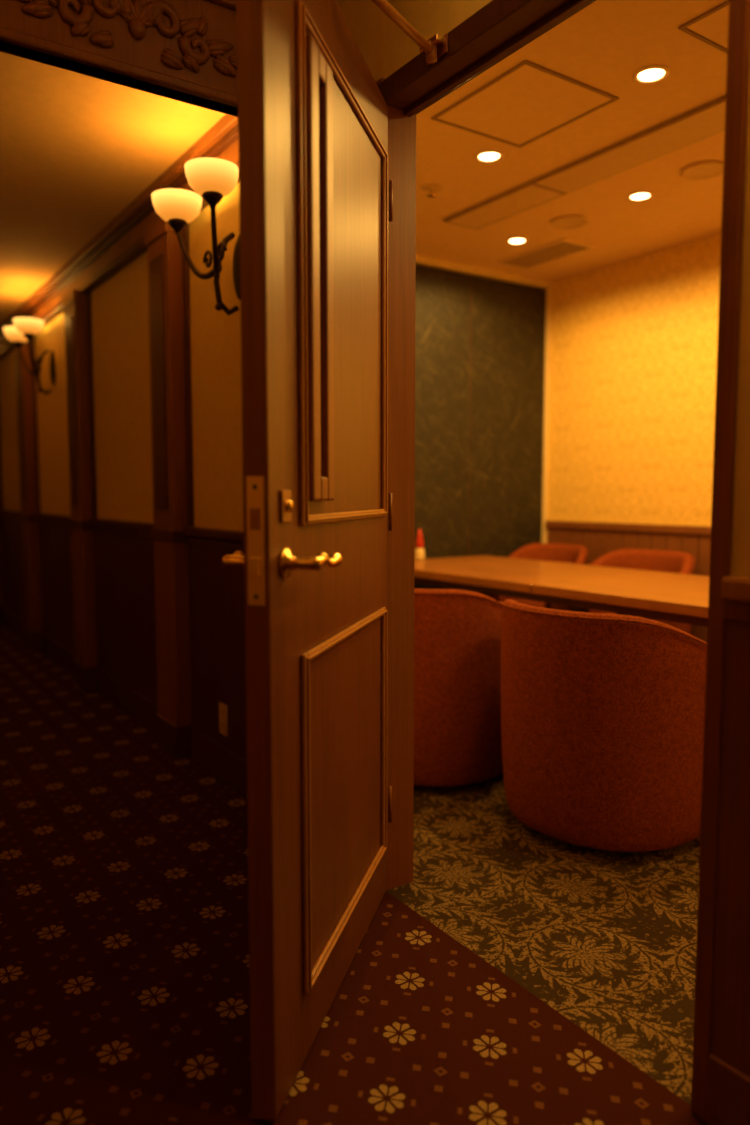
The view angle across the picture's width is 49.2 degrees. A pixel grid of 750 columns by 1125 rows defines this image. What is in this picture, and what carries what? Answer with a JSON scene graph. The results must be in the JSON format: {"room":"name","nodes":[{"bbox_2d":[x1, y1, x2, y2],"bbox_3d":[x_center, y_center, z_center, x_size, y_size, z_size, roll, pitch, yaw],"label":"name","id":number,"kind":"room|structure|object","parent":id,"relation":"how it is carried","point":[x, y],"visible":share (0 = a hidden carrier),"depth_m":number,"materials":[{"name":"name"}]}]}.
{"room":"hotel corridor","nodes":[
{"label":"hotel corridor","id":0,"kind":"room"},
{"bbox_2d":[0,223,193,526],"bbox_3d":[-2.465,-0.959,5.816,0.015,1.200,7.900,-3,6,-34],"label":"trim","id":1,"kind":"structure","parent":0,"point":[185,232],"depth_m":3.31,"materials":[{"name":"brown wood"}]},
{"bbox_2d":[0,52,225,324],"bbox_3d":[-3.849,-1.771,5.800,2.250,0.050,9.865,-3,6,-34],"label":"ceiling","id":2,"kind":"structure","parent":0,"point":[76,149],"depth_m":3.04,"materials":[{"name":"paint"}]},
{"bbox_2d":[0,625,706,1124],"bbox_3d":[-1.673,0.687,5.221,4.980,0.050,13.600,-3,6,-34],"label":"floor","id":3,"kind":"structure","parent":0,"point":[125,964],"depth_m":1.94,"materials":[{"name":"carpet"}]},
{"bbox_2d":[414,589,502,788],"bbox_3d":[0.224,0.447,3.252,0.687,0.760,0.666,3,6,32],"label":"armchair","id":4,"kind":"object","parent":3,"relation":"on","point":[458,735],"visible":0.51,"depth_m":2.94,"materials":[{"name":"fabric"}]},
{"bbox_2d":[489,543,587,610],"bbox_3d":[0.974,0.294,4.876,0.533,0.790,0.549,-4,7,-42],"label":"armchair","id":5,"kind":"object","parent":3,"relation":"on","point":[564,553],"visible":0.19,"depth_m":4.98,"materials":[{"name":"fabric"}]},
{"bbox_2d":[515,599,544,607],"bbox_3d":[0.947,0.297,4.852,0.464,0.130,0.419,-4,7,-42],"label":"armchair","id":6,"kind":"object","parent":5,"relation":"on","point":[528,602],"depth_m":4.82,"materials":[{"name":"fabric"}]},
{"bbox_2d":[414,555,708,626],"bbox_3d":[0.990,0.426,3.714,0.900,0.725,2.470,-3,6,-34],"label":"conference table","id":7,"kind":"object","parent":3,"relation":"on","point":[673,597],"visible":0.38,"depth_m":3.51,"materials":[{"name":"brown wood"}]},
{"bbox_2d":[415,529,424,560],"bbox_3d":[0.248,-0.099,4.566,0.058,0.176,0.058,-3,6,-34],"label":"sauce bottle","id":8,"kind":"object","parent":7,"relation":"on","point":[419,551],"visible":0.96,"depth_m":4.55,"materials":[{"name":"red plastic"}]},
{"bbox_2d":[499,599,706,853],"bbox_3d":[0.764,0.497,2.718,0.679,0.750,0.700,-4,6,-38],"label":"armchair","id":9,"kind":"object","parent":3,"relation":"on","point":[602,715],"visible":0.93,"depth_m":2.42,"materials":[{"name":"fabric"}]},
{"bbox_2d":[568,549,694,634],"bbox_3d":[1.350,0.341,4.323,0.586,0.790,0.604,-4,6,-40],"label":"armchair","id":10,"kind":"object","parent":3,"relation":"on","point":[638,559],"visible":0.12,"depth_m":4.46,"materials":[{"name":"fabric"}]},
{"bbox_2d":[0,0,749,576],"bbox_3d":[-1.836,-0.649,4.997,0.085,2.650,13.600,-3,6,-34],"label":"wall","id":11,"kind":"structure","parent":0,"point":[119,305],"depth_m":3.22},
{"bbox_2d":[13,341,41,651],"bbox_3d":[-2.420,-0.475,5.730,0.083,2.180,0.256,-3,6,-34],"label":"pilaster","id":12,"kind":"object","parent":11,"relation":"attached to","point":[24,382],"depth_m":5.66,"materials":[{"name":"brown wood"}]},
{"bbox_2d":[3,317,55,394],"bbox_3d":[-2.117,-1.250,5.058,0.256,0.416,0.482,-3,6,-34],"label":"wall sconce","id":13,"kind":"object","parent":11,"relation":"attached to","point":[24,329],"depth_m":5.07,"materials":[{"name":"white glass"}]},
{"bbox_2d":[62,289,97,691],"bbox_3d":[-1.637,-0.377,4.573,0.083,2.180,0.256,-3,6,-34],"label":"pilaster","id":14,"kind":"object","parent":11,"relation":"attached to","point":[74,304],"depth_m":4.50,"materials":[{"name":"brown wood"}]},
{"bbox_2d":[0,0,237,116],"bbox_3d":[-1.072,-0.377,1.788,2.248,2.647,0.080,-3,6,-34],"label":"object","id":15,"kind":"structure","parent":11,"relation":"attached to","point":[185,51],"depth_m":2.02,"materials":[{"name":"brown wood"}]},
{"bbox_2d":[0,114,238,358],"bbox_3d":[-2.949,-1.705,6.415,0.080,0.185,9.865,-3,6,-34],"label":"crown molding","id":16,"kind":"structure","parent":11,"relation":"attached to","point":[121,241],"depth_m":3.80,"materials":[{"name":"brown wood"}]},
{"bbox_2d":[144,219,191,759],"bbox_3d":[-0.855,-0.279,3.417,0.083,2.180,0.256,-3,6,-34],"label":"pilaster","id":17,"kind":"object","parent":11,"relation":"attached to","point":[173,720],"depth_m":3.35,"materials":[{"name":"brown wood"}]},
{"bbox_2d":[151,157,240,315],"bbox_3d":[-0.568,-1.056,2.770,0.256,0.416,0.482,-3,6,-34],"label":"wall sconce","id":18,"kind":"object","parent":11,"relation":"attached to","point":[214,179],"depth_m":2.78,"materials":[{"name":"white glass"}]},
{"bbox_2d":[0,509,749,1124],"bbox_3d":[-1.886,0.193,5.035,0.035,0.965,13.600,-3,6,-34],"label":"wainscot","id":19,"kind":"structure","parent":11,"relation":"attached to","point":[123,550],"depth_m":3.15,"materials":[{"name":"brown wood"}]},
{"bbox_2d":[219,702,227,736],"bbox_3d":[-0.578,0.598,3.127,0.006,0.120,0.070,-3,6,-34],"label":"wall outlet","id":20,"kind":"object","parent":19,"relation":"attached to","point":[223,713],"depth_m":3.12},
{"bbox_2d":[416,255,552,542],"bbox_3d":[0.051,-0.498,4.583,2.520,2.420,0.075,-3,6,-34],"label":"trim","id":21,"kind":"structure","parent":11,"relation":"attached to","point":[420,260],"depth_m":5.16,"materials":[{"name":"brown wood"}]},
{"bbox_2d":[376,0,749,1121],"bbox_3d":[0.336,-0.143,1.804,0.113,2.180,1.115,-3,6,-34],"label":"door frame","id":22,"kind":"structure","parent":11,"relation":"in","point":[500,28],"depth_m":1.82,"materials":[{"name":"brown wood"}]},
{"bbox_2d":[222,0,392,1120],"bbox_3d":[-0.091,-0.095,1.762,0.179,2.068,0.888,1,5,14],"label":"door","id":23,"kind":"structure","parent":22,"relation":"attached to","point":[313,113],"depth_m":1.52,"materials":[{"name":"brown wood"}]},
{"bbox_2d":[371,0,447,65],"bbox_3d":[0.004,-1.162,1.720,0.432,0.055,0.210,-3,6,-34],"label":"door closer arm","id":24,"kind":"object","parent":22,"relation":"attached to","point":[435,47],"depth_m":1.83},
{"bbox_2d":[414,265,545,596],"bbox_3d":[0.042,-0.500,4.598,2.520,2.420,0.060,-3,6,-34],"label":"wall","id":25,"kind":"structure","parent":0,"point":[480,341],"depth_m":4.92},
{"bbox_2d":[416,0,726,281],"bbox_3d":[1.194,-1.584,2.768,2.545,0.050,4.260,-3,6,-34],"label":"ceiling","id":26,"kind":"structure","parent":0,"point":[602,45],"depth_m":3.23,"materials":[{"name":"white paint"}]},
{"bbox_2d":[421,183,441,197],"bbox_3d":[0.246,-1.607,3.553,0.090,0.037,0.090,-3,6,-34],"label":"sprinkler","id":27,"kind":"object","parent":26,"relation":"attached to","point":[431,188],"depth_m":3.54,"materials":[{"name":"metal"}]},
{"bbox_2d":[475,150,503,161],"bbox_3d":[0.448,-1.594,3.219,0.112,0.007,0.112,-3,6,-34],"label":"recessed light","id":28,"kind":"object","parent":26,"relation":"in","point":[485,155],"visible":1,"depth_m":3.21,"materials":[{"name":"white glass"}]},
{"bbox_2d":[506,237,527,243],"bbox_3d":[0.744,-1.685,4.295,0.112,0.007,0.112,-3,6,-34],"label":"recessed light","id":29,"kind":"object","parent":26,"relation":"in","point":[514,240],"visible":1,"depth_m":4.28,"materials":[{"name":"white glass"}]},
{"bbox_2d":[431,60,618,147],"bbox_3d":[0.507,-1.560,2.820,0.430,0.006,0.470,-3,6,-34],"label":"access hatch","id":30,"kind":"object","parent":26,"relation":"in","point":[529,101],"depth_m":2.79,"materials":[{"name":"white paint"}]},
{"bbox_2d":[497,238,594,268],"bbox_3d":[0.939,-1.702,4.534,0.230,0.013,0.520,-3,6,-34],"label":"ceiling vent","id":31,"kind":"object","parent":26,"relation":"in","point":[564,247],"depth_m":4.50,"materials":[{"name":"white metal"}]},
{"bbox_2d":[551,215,588,228],"bbox_3d":[0.948,-1.657,3.995,0.180,0.012,0.180,-3,6,-34],"label":"ceiling speaker","id":32,"kind":"object","parent":26,"relation":"in","point":[567,221],"depth_m":3.98},
{"bbox_2d":[443,95,725,229],"bbox_3d":[0.981,-1.587,3.199,0.220,0.017,2.010,-3,6,-34],"label":"ceiling panel","id":33,"kind":"object","parent":26,"relation":"in","point":[704,121],"depth_m":3.27,"materials":[{"name":"white paint"}]},
{"bbox_2d":[627,191,652,200],"bbox_3d":[1.181,-1.630,3.651,0.112,0.007,0.112,-3,6,-34],"label":"recessed light","id":34,"kind":"object","parent":26,"relation":"in","point":[640,195],"visible":1,"depth_m":3.64,"materials":[{"name":"white glass"}]},
{"bbox_2d":[633,65,669,83],"bbox_3d":[0.873,-1.541,2.591,0.112,0.007,0.112,-3,6,-34],"label":"recessed light","id":35,"kind":"object","parent":26,"relation":"in","point":[649,74],"visible":1,"depth_m":2.58,"materials":[{"name":"white glass"}]},
{"bbox_2d":[681,160,723,179],"bbox_3d":[1.346,-1.603,3.354,0.180,0.012,0.180,-3,6,-34],"label":"ceiling speaker","id":36,"kind":"object","parent":26,"relation":"in","point":[701,170],"depth_m":3.34},
{"bbox_2d":[678,0,728,53],"bbox_3d":[1.178,-1.513,2.261,0.445,0.006,0.470,-3,6,-34],"label":"access hatch","id":37,"kind":"object","parent":26,"relation":"in","point":[711,27],"depth_m":2.33,"materials":[{"name":"white paint"}]},
{"bbox_2d":[546,234,720,542],"bbox_3d":[2.285,-0.457,3.615,0.100,2.500,4.480,-3,6,-34],"label":"wall room","id":38,"kind":"structure","parent":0,"point":[632,375],"depth_m":4.66,"materials":[{"name":"beige paint"}]},
{"bbox_2d":[545,520,710,641],"bbox_3d":[2.266,0.336,3.593,0.030,0.925,4.155,-3,6,-34],"label":"wainscot","id":39,"kind":"object","parent":38,"relation":"attached to","point":[600,538],"depth_m":4.68,"materials":[{"name":"brown wood"}]}
]}

